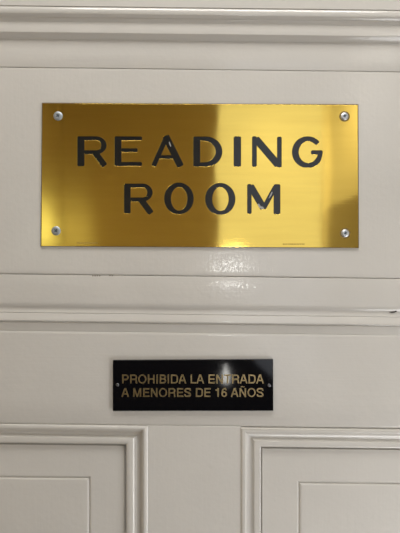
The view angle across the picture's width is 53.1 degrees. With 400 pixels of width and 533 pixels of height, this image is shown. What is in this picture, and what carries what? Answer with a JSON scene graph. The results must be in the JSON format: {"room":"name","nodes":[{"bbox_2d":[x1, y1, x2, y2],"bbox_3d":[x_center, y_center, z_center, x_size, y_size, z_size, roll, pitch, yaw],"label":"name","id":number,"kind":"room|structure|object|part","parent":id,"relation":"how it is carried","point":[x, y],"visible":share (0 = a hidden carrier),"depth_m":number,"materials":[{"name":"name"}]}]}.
{"room":"hallway outside door","nodes":[
{"label":"hallway outside door","id":0,"kind":"room"},
{"bbox_2d":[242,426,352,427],"bbox_3d":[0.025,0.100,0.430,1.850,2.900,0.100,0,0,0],"label":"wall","id":1,"kind":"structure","parent":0,"point":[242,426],"depth_m":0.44,"materials":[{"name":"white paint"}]},
{"bbox_2d":[0,0,399,532],"bbox_3d":[-0.005,0.451,0.382,0.950,2.193,0.020,0,0,0],"label":"door","id":2,"kind":"structure","parent":1,"relation":"in","point":[327,319],"depth_m":0.38,"materials":[{"name":"beige paint"}]},
{"bbox_3d":[-0.214,0.674,0.388,0.283,1.009,0.003,0,0,0],"label":"panel","id":3,"kind":"part","parent":2,"relation":"part of","materials":[{"name":"beige paint"}]},
{"bbox_3d":[-0.211,0.665,0.385,0.326,1.035,0.007,0,0,0],"label":"panel moulding","id":4,"kind":"part","parent":2,"relation":"part of","materials":[{"name":"beige paint"}]},
{"bbox_2d":[113,359,272,410],"bbox_3d":[-0.007,0.113,0.380,0.152,0.049,0.003,0,0,0],"label":"sign","id":5,"kind":"object","parent":2,"relation":"attached to","point":[149,384],"visible":1,"depth_m":0.38,"materials":[{"name":"black plastic"}]},
{"bbox_2d":[41,103,358,247],"bbox_3d":[0.000,-0.086,0.379,0.302,0.138,0.002,0,0,0],"label":"brass plaque","id":6,"kind":"object","parent":2,"relation":"attached to","point":[113,174],"visible":1,"depth_m":0.38,"materials":[{"name":"gold metal"}]},
{"bbox_3d":[-0.005,-0.200,0.386,0.950,0.036,0.012,0,0,0],"label":"rail","id":7,"kind":"part","parent":2,"relation":"part of","materials":[{"name":"beige paint"}]},
{"bbox_3d":[-0.005,0.051,0.386,0.950,0.042,0.012,0,0,0],"label":"rail moulding","id":8,"kind":"part","parent":2,"relation":"part of","materials":[{"name":"beige paint"}]},
{"bbox_3d":[-0.005,0.109,0.387,0.950,0.097,0.010,0,0,0],"label":"rail","id":9,"kind":"part","parent":2,"relation":"part of","materials":[{"name":"beige paint"}]},
{"bbox_3d":[-0.005,0.023,0.386,0.950,0.038,0.012,0,0,0],"label":"lock rail","id":10,"kind":"part","parent":2,"relation":"part of","materials":[{"name":"beige paint"}]},
{"bbox_3d":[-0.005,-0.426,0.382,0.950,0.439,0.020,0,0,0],"label":"head moulding","id":11,"kind":"part","parent":2,"relation":"part of","materials":[{"name":"beige paint"}]},
{"bbox_3d":[0.201,0.670,0.385,0.327,1.034,0.007,0,0,0],"label":"panel moulding","id":12,"kind":"part","parent":2,"relation":"part of","materials":[{"name":"beige paint"}]},
{"bbox_3d":[0.204,0.680,0.388,0.288,1.008,0.003,0,0,0],"label":"panel","id":13,"kind":"part","parent":2,"relation":"part of","materials":[{"name":"beige paint"}]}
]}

